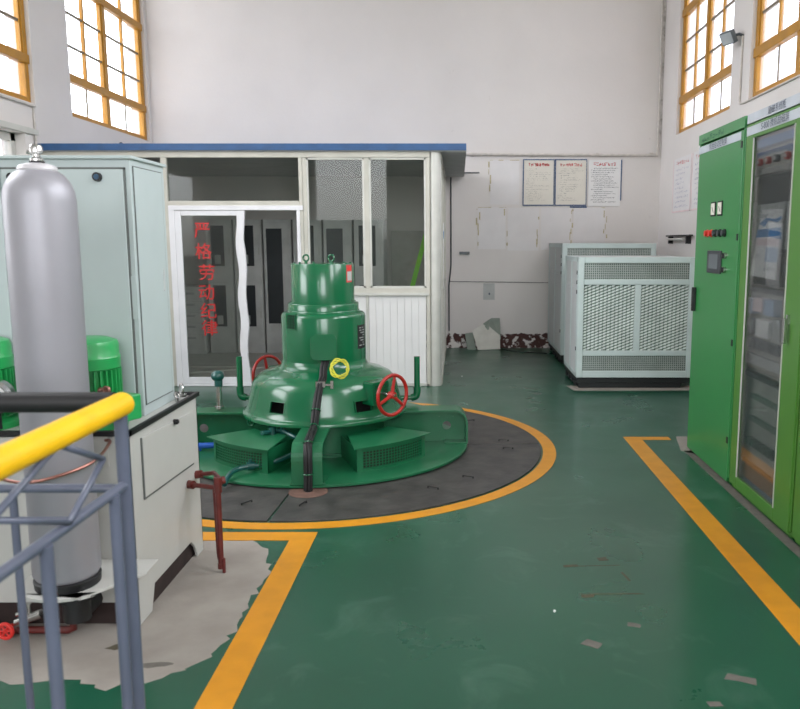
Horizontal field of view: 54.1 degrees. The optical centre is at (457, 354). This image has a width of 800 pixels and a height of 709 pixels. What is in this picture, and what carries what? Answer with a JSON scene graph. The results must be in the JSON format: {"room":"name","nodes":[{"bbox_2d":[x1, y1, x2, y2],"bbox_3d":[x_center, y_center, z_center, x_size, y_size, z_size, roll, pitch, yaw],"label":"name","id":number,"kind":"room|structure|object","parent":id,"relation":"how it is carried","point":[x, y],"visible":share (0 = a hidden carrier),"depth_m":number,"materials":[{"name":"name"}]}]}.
{"room":"power station hall","nodes":[
{"label":"power station hall","id":0,"kind":"room"},
{"bbox_2d":[0,0,151,154],"bbox_3d":[-4.390,-2.205,3.526,0.240,6.400,14.810,0,8,0],"label":"wall","id":1,"kind":"structure","parent":0,"point":[45,20],"depth_m":8.21,"materials":[{"name":"white paint"}]},
{"bbox_2d":[0,130,15,154],"bbox_3d":[-4.400,-1.401,6.779,0.060,1.280,2.020,0,8,0],"label":"window","id":2,"kind":"structure","parent":1,"relation":"in","point":[7,139],"depth_m":7.60,"materials":[{"name":"glass"}]},
{"bbox_2d":[0,0,30,102],"bbox_3d":[-4.338,-3.784,6.593,0.085,2.850,2.190,0,8,0],"label":"window","id":3,"kind":"structure","parent":1,"relation":"in","point":[14,59],"depth_m":7.63,"materials":[{"name":"paint"}]},
{"bbox_2d":[0,94,36,143],"bbox_3d":[-4.254,-2.059,6.781,0.035,0.586,2.211,0,8,0],"label":"conduit","id":4,"kind":"object","parent":1,"relation":"attached to","point":[33,106],"visible":0.63,"depth_m":7.77,"materials":[{"name":"white plastic"}]},
{"bbox_2d":[0,120,38,135],"bbox_3d":[-4.253,-1.946,5.842,0.035,0.055,4.120,0,8,0],"label":"trim","id":5,"kind":"structure","parent":1,"relation":"attached to","point":[4,124],"depth_m":7.52,"materials":[{"name":"metal"}]},
{"bbox_2d":[65,0,146,139],"bbox_3d":[-4.338,-4.207,9.527,0.085,2.850,2.200,0,8,0],"label":"window","id":6,"kind":"structure","parent":1,"relation":"in","point":[104,40],"depth_m":9.62,"materials":[{"name":"glass"}]},
{"bbox_2d":[0,348,799,708],"bbox_3d":[-0.715,1.060,3.997,7.610,0.202,15.310,0,8,0],"label":"floor","id":7,"kind":"structure","parent":0,"point":[667,587],"depth_m":3.41,"materials":[{"name":"green paint"}]},
{"bbox_2d":[0,392,145,708],"bbox_3d":[-1.702,0.831,0.855,1.796,1.149,2.456,0,8,0],"label":"railing","id":8,"kind":"object","parent":7,"relation":"on","point":[90,412],"visible":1,"depth_m":1.90,"materials":[{"name":"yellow metal"}]},
{"bbox_2d":[0,383,225,639],"bbox_3d":[-2.033,0.629,3.257,1.934,0.863,1.187,0,8,0],"label":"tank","id":9,"kind":"object","parent":7,"relation":"on","point":[166,475],"visible":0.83,"depth_m":3.19,"materials":[{"name":"white metal"}]},
{"bbox_2d":[0,379,15,429],"bbox_3d":[-1.775,0.194,3.007,0.132,0.193,0.052,0,8,0],"label":"pressure gauge","id":10,"kind":"object","parent":9,"relation":"on","point":[5,386],"visible":0.37,"depth_m":2.99,"materials":[{"name":"metal"}]},
{"bbox_2d":[0,336,19,429],"bbox_3d":[-1.910,0.108,3.127,0.270,0.361,0.270,0,8,0],"label":"motor","id":11,"kind":"object","parent":9,"relation":"on","point":[7,368],"visible":0.62,"depth_m":3.12,"materials":[{"name":"green metal"}]},
{"bbox_2d":[1,144,101,595],"bbox_3d":[-1.430,0.063,2.752,0.229,1.565,0.229,0,8,0],"label":"gas cylinder","id":12,"kind":"object","parent":9,"relation":"on","point":[39,203],"visible":0.9,"depth_m":2.65,"materials":[{"name":"silver metal"}]},
{"bbox_2d":[0,155,174,415],"bbox_3d":[-2.162,-0.297,3.416,1.677,1.082,0.403,0,8,0],"label":"electrical cabinet","id":13,"kind":"object","parent":9,"relation":"on","point":[120,198],"visible":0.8,"depth_m":3.25,"materials":[{"name":"grey metal"}]},
{"bbox_2d":[24,559,158,602],"bbox_3d":[-1.397,0.893,2.910,0.435,0.122,0.355,0,8,0],"label":"shelf","id":14,"kind":"object","parent":9,"relation":"attached to","point":[144,566],"depth_m":2.88,"materials":[{"name":"grey"}]},
{"bbox_2d":[86,335,141,429],"bbox_3d":[-1.436,0.108,3.127,0.348,0.361,0.270,0,8,0],"label":"motor","id":15,"kind":"object","parent":9,"relation":"on","point":[104,356],"visible":0.38,"depth_m":3.06,"materials":[{"name":"green metal"}]},
{"bbox_2d":[200,424,207,431],"bbox_3d":[-1.794,0.570,6.624,1.582,0.022,1.647,0,8,0],"label":"cover plate","id":16,"kind":"object","parent":7,"relation":"on","point":[203,427],"visible":0.02,"depth_m":6.42,"materials":[{"name":"grey metal"}]},
{"bbox_2d":[200,477,292,521],"bbox_3d":[-1.793,0.795,5.057,1.581,0.022,1.581,0,8,0],"label":"cover plate","id":17,"kind":"object","parent":7,"relation":"on","point":[239,502],"visible":0.19,"depth_m":4.59,"materials":[{"name":"grey metal"}]},
{"bbox_2d":[37,143,465,385],"bbox_3d":[-2.091,-1.116,9.605,4.351,2.510,3.081,0,8,0],"label":"booth","id":18,"kind":"object","parent":7,"relation":"on","point":[395,315],"depth_m":8.17,"materials":[{"name":"metal"}]},
{"bbox_2d":[185,285,210,353],"bbox_3d":[-3.610,-0.503,10.876,0.368,0.908,0.688,0,8,0],"label":"filing cabinet","id":19,"kind":"object","parent":18,"relation":"on","point":[198,343],"visible":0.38,"depth_m":10.56,"materials":[{"name":"grey metal"}]},
{"bbox_2d":[205,220,237,352],"bbox_3d":[-3.220,-0.955,10.858,0.348,1.808,0.594,0,8,0],"label":"electrical cabinet","id":20,"kind":"object","parent":18,"relation":"on","point":[220,239],"visible":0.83,"depth_m":10.58,"materials":[{"name":"metal"}]},
{"bbox_2d":[233,220,266,352],"bbox_3d":[-2.835,-0.955,10.858,0.378,1.808,0.594,0,8,0],"label":"electrical cabinet","id":21,"kind":"object","parent":18,"relation":"on","point":[253,229],"visible":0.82,"depth_m":10.58,"materials":[{"name":"metal"}]},
{"bbox_2d":[263,220,293,352],"bbox_3d":[-2.435,-0.955,10.858,0.378,1.808,0.594,0,8,0],"label":"electrical cabinet","id":22,"kind":"object","parent":18,"relation":"on","point":[277,234],"visible":0.72,"depth_m":10.55,"materials":[{"name":"metal"}]},
{"bbox_2d":[292,220,323,262],"bbox_3d":[-2.030,-0.955,10.858,0.388,1.808,0.594,0,8,0],"label":"electrical cabinet","id":23,"kind":"object","parent":18,"relation":"on","point":[316,226],"visible":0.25,"depth_m":10.49,"materials":[{"name":"metal"}]},
{"bbox_2d":[323,220,354,285],"bbox_3d":[-1.620,-0.955,10.858,0.388,1.808,0.594,0,8,0],"label":"electrical cabinet","id":24,"kind":"object","parent":18,"relation":"on","point":[338,235],"visible":0.41,"depth_m":10.49,"materials":[{"name":"metal"}]},
{"bbox_2d":[353,220,387,285],"bbox_3d":[-1.205,-0.955,10.858,0.398,1.808,0.594,0,8,0],"label":"electrical cabinet","id":25,"kind":"object","parent":18,"relation":"on","point":[379,227],"visible":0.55,"depth_m":10.53,"materials":[{"name":"metal"}]},
{"bbox_2d":[443,222,443,288],"bbox_3d":[-0.164,-1.128,8.880,0.004,0.760,0.400,0,8,0],"label":"notice sheet","id":26,"kind":"object","parent":18,"relation":"attached to","point":[443,222],"visible":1,"depth_m":8.82,"materials":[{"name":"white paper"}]},
{"bbox_2d":[196,254,467,497],"bbox_3d":[-0.991,-0.023,5.749,2.128,1.427,2.110,-8,11,-44],"label":"generator","id":27,"kind":"object","parent":7,"relation":"on","point":[321,418],"visible":0.99,"depth_m":5.39,"materials":[{"name":"green metal"}]},
{"bbox_2d":[286,313,296,330],"bbox_3d":[-1.171,-0.230,5.485,0.109,0.124,0.009,6,10,38],"label":"grille","id":28,"kind":"object","parent":27,"relation":"attached to","point":[291,318],"depth_m":5.47,"materials":[{"name":"green metal"}]},
{"bbox_2d":[347,271,351,280],"bbox_3d":[-0.778,-0.562,5.585,0.006,0.064,0.054,4,9,24],"label":"print","id":29,"kind":"object","parent":27,"relation":"attached to","point":[349,273],"depth_m":5.58},
{"bbox_2d":[269,444,540,521],"bbox_3d":[-0.210,0.791,5.089,1.648,0.022,1.648,0,8,0],"label":"cover plate","id":30,"kind":"object","parent":7,"relation":"on","point":[481,469],"visible":0.61,"depth_m":4.83,"materials":[{"name":"grey metal"}]},
{"bbox_2d":[465,332,475,349],"bbox_3d":[0.180,-0.194,11.152,0.178,0.237,0.106,1,8,9],"label":"board","id":31,"kind":"object","parent":7,"relation":"on","point":[470,343],"visible":1,"depth_m":11.15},
{"bbox_2d":[472,325,499,349],"bbox_3d":[0.400,-0.245,11.141,0.400,0.342,0.164,0,8,0],"label":"board","id":32,"kind":"object","parent":7,"relation":"on","point":[485,339],"visible":1,"depth_m":11.13,"materials":[{"name":"white"}]},
{"bbox_2d":[483,318,500,338],"bbox_3d":[0.487,-0.371,11.199,0.255,0.300,0.074,0,8,0],"label":"board","id":33,"kind":"object","parent":32,"relation":"on","point":[494,323],"visible":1,"depth_m":11.19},
{"bbox_2d":[443,411,538,443],"bbox_3d":[-0.210,0.565,6.657,1.647,0.022,1.582,0,8,0],"label":"cover plate","id":34,"kind":"object","parent":7,"relation":"on","point":[482,429],"visible":0.29,"depth_m":6.25,"materials":[{"name":"grey metal"}]},
{"bbox_2d":[502,349,546,353],"bbox_3d":[0.891,-0.042,10.894,0.752,0.012,0.104,6,10,36],"label":"cable","id":35,"kind":"object","parent":7,"relation":"on","point":[502,349],"visible":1,"depth_m":10.81,"materials":[{"name":"black rubber"}]},
{"bbox_2d":[548,243,655,363],"bbox_3d":[1.859,-0.723,10.393,1.163,1.503,1.420,0,8,0],"label":"cabinet","id":36,"kind":"object","parent":7,"relation":"on","point":[558,252],"visible":0.25,"depth_m":9.76,"materials":[{"name":"metal"}]},
{"bbox_2d":[564,255,694,387],"bbox_3d":[1.837,-0.391,8.567,1.216,1.366,0.970,0,8,0],"label":"cabinet","id":37,"kind":"object","parent":7,"relation":"on","point":[628,319],"visible":0.99,"depth_m":8.13,"materials":[{"name":"metal"}]},
{"bbox_2d":[687,116,749,483],"bbox_3d":[2.087,-0.361,5.227,0.825,2.261,0.896,0,8,0],"label":"tall cabinet","id":38,"kind":"object","parent":7,"relation":"on","point":[722,150],"visible":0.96,"depth_m":5.12,"materials":[{"name":"green metal"}]},
{"bbox_2d":[720,267,725,272],"bbox_3d":[1.690,-0.540,4.974,0.030,0.040,0.040,0,8,0],"label":"switch","id":39,"kind":"object","parent":38,"relation":"attached to","point":[723,269],"depth_m":4.97,"materials":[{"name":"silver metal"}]},
{"bbox_2d":[721,252,726,258],"bbox_3d":[1.690,-0.629,4.961,0.030,0.040,0.040,0,8,0],"label":"switch","id":40,"kind":"object","parent":38,"relation":"attached to","point":[723,255],"depth_m":4.96,"materials":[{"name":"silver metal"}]},
{"bbox_2d":[729,92,799,538],"bbox_3d":[2.087,-0.230,4.316,0.825,2.261,0.916,0,8,0],"label":"tall cabinet","id":41,"kind":"object","parent":7,"relation":"on","point":[766,397],"visible":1,"depth_m":4.28,"materials":[{"name":"metal"}]},
{"bbox_2d":[792,412,799,544],"bbox_3d":[2.087,-0.097,3.396,0.825,2.261,0.916,0,8,0],"label":"tall cabinet","id":42,"kind":"object","parent":7,"relation":"on","point":[796,509],"visible":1,"depth_m":3.92,"materials":[{"name":"metal"}]},
{"bbox_2d":[145,0,665,347],"bbox_3d":[-0.715,-3.279,10.975,7.590,6.400,0.240,0,8,0],"label":"wall","id":43,"kind":"structure","parent":0,"point":[489,76],"depth_m":10.81,"materials":[{"name":"white paint"}]},
{"bbox_2d":[391,231,426,302],"bbox_3d":[-0.615,-1.170,11.132,0.670,1.180,0.030,0,8,0],"label":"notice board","id":44,"kind":"object","parent":43,"relation":"attached to","point":[405,245],"visible":0.29,"depth_m":11.09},
{"bbox_2d":[448,177,451,330],"bbox_3d":[-0.115,-1.414,11.110,0.050,2.170,0.020,0,8,0],"label":"cable","id":45,"kind":"object","parent":43,"relation":"attached to","point":[450,177],"visible":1,"depth_m":11.10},
{"bbox_2d":[459,252,469,254],"bbox_3d":[0.092,-1.443,11.102,0.145,0.040,0.029,0,8,0],"label":"bracket","id":46,"kind":"object","parent":43,"relation":"attached to","point":[460,253],"visible":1,"depth_m":11.09,"materials":[{"name":"grey metal"}]},
{"bbox_2d":[483,283,494,299],"bbox_3d":[0.444,-0.903,11.192,0.163,0.235,0.005,0,8,0],"label":"wall socket","id":47,"kind":"object","parent":43,"relation":"attached to","point":[488,288],"visible":1,"depth_m":11.19,"materials":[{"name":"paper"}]},
{"bbox_2d":[476,207,507,248],"bbox_3d":[0.480,-1.792,11.064,0.454,0.590,0.006,0,8,0],"label":"sheet","id":48,"kind":"object","parent":43,"relation":"attached to","point":[491,225],"visible":1,"depth_m":11.06,"materials":[{"name":"white paper"}]},
{"bbox_2d":[450,281,547,282],"bbox_3d":[0.585,-1.037,11.170,1.410,0.029,0.012,0,8,0],"label":"cable","id":49,"kind":"object","parent":43,"relation":"attached to","point":[450,281],"visible":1,"depth_m":11.16,"materials":[{"name":"grey plastic"}]},
{"bbox_2d":[488,160,518,204],"bbox_3d":[0.642,-2.423,10.973,0.437,0.616,0.006,0,8,0],"label":"sheet","id":50,"kind":"object","parent":43,"relation":"attached to","point":[504,174],"visible":1,"depth_m":10.97,"materials":[{"name":"white paper"}]},
{"bbox_2d":[507,208,538,250],"bbox_3d":[0.928,-1.777,11.066,0.446,0.600,0.006,0,8,0],"label":"sheet","id":51,"kind":"object","parent":43,"relation":"attached to","point":[523,223],"visible":1,"depth_m":11.07,"materials":[{"name":"white paper"}]},
{"bbox_2d":[522,159,554,205],"bbox_3d":[1.132,-2.418,10.968,0.442,0.641,0.014,0,8,0],"label":"notice","id":52,"kind":"object","parent":43,"relation":"attached to","point":[538,174],"visible":1,"depth_m":10.97,"materials":[{"name":"beige paper"}]},
{"bbox_2d":[540,208,573,249],"bbox_3d":[1.404,-1.782,11.066,0.458,0.590,0.006,0,8,0],"label":"sheet","id":53,"kind":"object","parent":43,"relation":"attached to","point":[555,222],"visible":0.89,"depth_m":11.06,"materials":[{"name":"white paper"}]},
{"bbox_2d":[466,0,663,156],"bbox_3d":[1.450,-4.495,10.654,2.699,3.500,0.052,0,8,0],"label":"conduit pipe","id":54,"kind":"object","parent":43,"relation":"attached to","point":[662,8],"visible":0.94,"depth_m":10.88,"materials":[{"name":"white plastic"}]},
{"bbox_2d":[554,159,586,205],"bbox_3d":[1.585,-2.418,10.968,0.447,0.641,0.014,0,8,0],"label":"notice","id":55,"kind":"object","parent":43,"relation":"attached to","point":[570,174],"visible":1,"depth_m":10.97,"materials":[{"name":"beige paper"}]},
{"bbox_2d":[573,208,606,242],"bbox_3d":[1.876,-1.788,11.065,0.483,0.584,0.006,0,8,0],"label":"sheet","id":56,"kind":"object","parent":43,"relation":"attached to","point":[589,226],"visible":0.96,"depth_m":11.06,"materials":[{"name":"white paper"}]},
{"bbox_2d":[570,160,621,207],"bbox_3d":[1.940,-2.400,10.972,0.720,0.662,0.012,0,8,0],"label":"notice","id":57,"kind":"object","parent":43,"relation":"attached to","point":[605,176],"visible":1,"depth_m":10.97,"materials":[{"name":"white paper"}]},
{"bbox_2d":[657,0,799,256],"bbox_3d":[2.960,-2.205,3.526,0.240,6.400,14.810,0,8,0],"label":"wall","id":58,"kind":"structure","parent":0,"point":[675,145],"depth_m":9.82,"materials":[{"name":"white paint"}]},
{"bbox_2d":[666,235,692,243],"bbox_3d":[2.797,-1.457,9.868,0.086,0.110,1.050,0,8,0],"label":"wall bracket","id":59,"kind":"object","parent":58,"relation":"attached to","point":[670,239],"visible":1,"depth_m":9.80,"materials":[{"name":"black metal"}]},
{"bbox_2d":[672,153,691,212],"bbox_3d":[2.836,-2.156,9.894,0.006,0.685,0.800,0,8,0],"label":"chart","id":60,"kind":"object","parent":58,"relation":"attached to","point":[682,169],"visible":1,"depth_m":9.85,"materials":[{"name":"white paper"}]},
{"bbox_2d":[690,151,698,210],"bbox_3d":[2.836,-2.035,9.057,0.006,0.685,0.810,0,8,0],"label":"chart","id":61,"kind":"object","parent":58,"relation":"attached to","point":[695,163],"visible":0.32,"depth_m":9.31,"materials":[{"name":"white paper"}]},
{"bbox_2d":[679,0,734,132],"bbox_3d":[2.908,-4.126,8.963,0.085,2.850,2.040,0,8,0],"label":"window","id":62,"kind":"structure","parent":58,"relation":"in","point":[710,81],"depth_m":9.15,"materials":[{"name":"paint"}]},
{"bbox_2d":[719,29,743,45],"bbox_3d":[2.738,-3.183,7.818,0.121,0.134,0.246,-5,10,-31],"label":"floodlight","id":63,"kind":"object","parent":58,"relation":"attached to","point":[728,37],"visible":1,"depth_m":7.80,"materials":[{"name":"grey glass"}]},
{"bbox_2d":[738,35,799,103],"bbox_3d":[2.828,-2.655,6.553,0.020,0.674,2.530,0,8,0],"label":"conduit","id":64,"kind":"object","parent":58,"relation":"attached to","point":[797,76],"visible":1,"depth_m":7.72,"materials":[{"name":"white plastic"}]},
{"bbox_2d":[753,0,799,96],"bbox_3d":[2.908,-3.761,6.434,0.085,2.850,2.010,0,8,0],"label":"window","id":65,"kind":"structure","parent":58,"relation":"in","point":[762,47],"depth_m":7.21,"materials":[{"name":"paint"}]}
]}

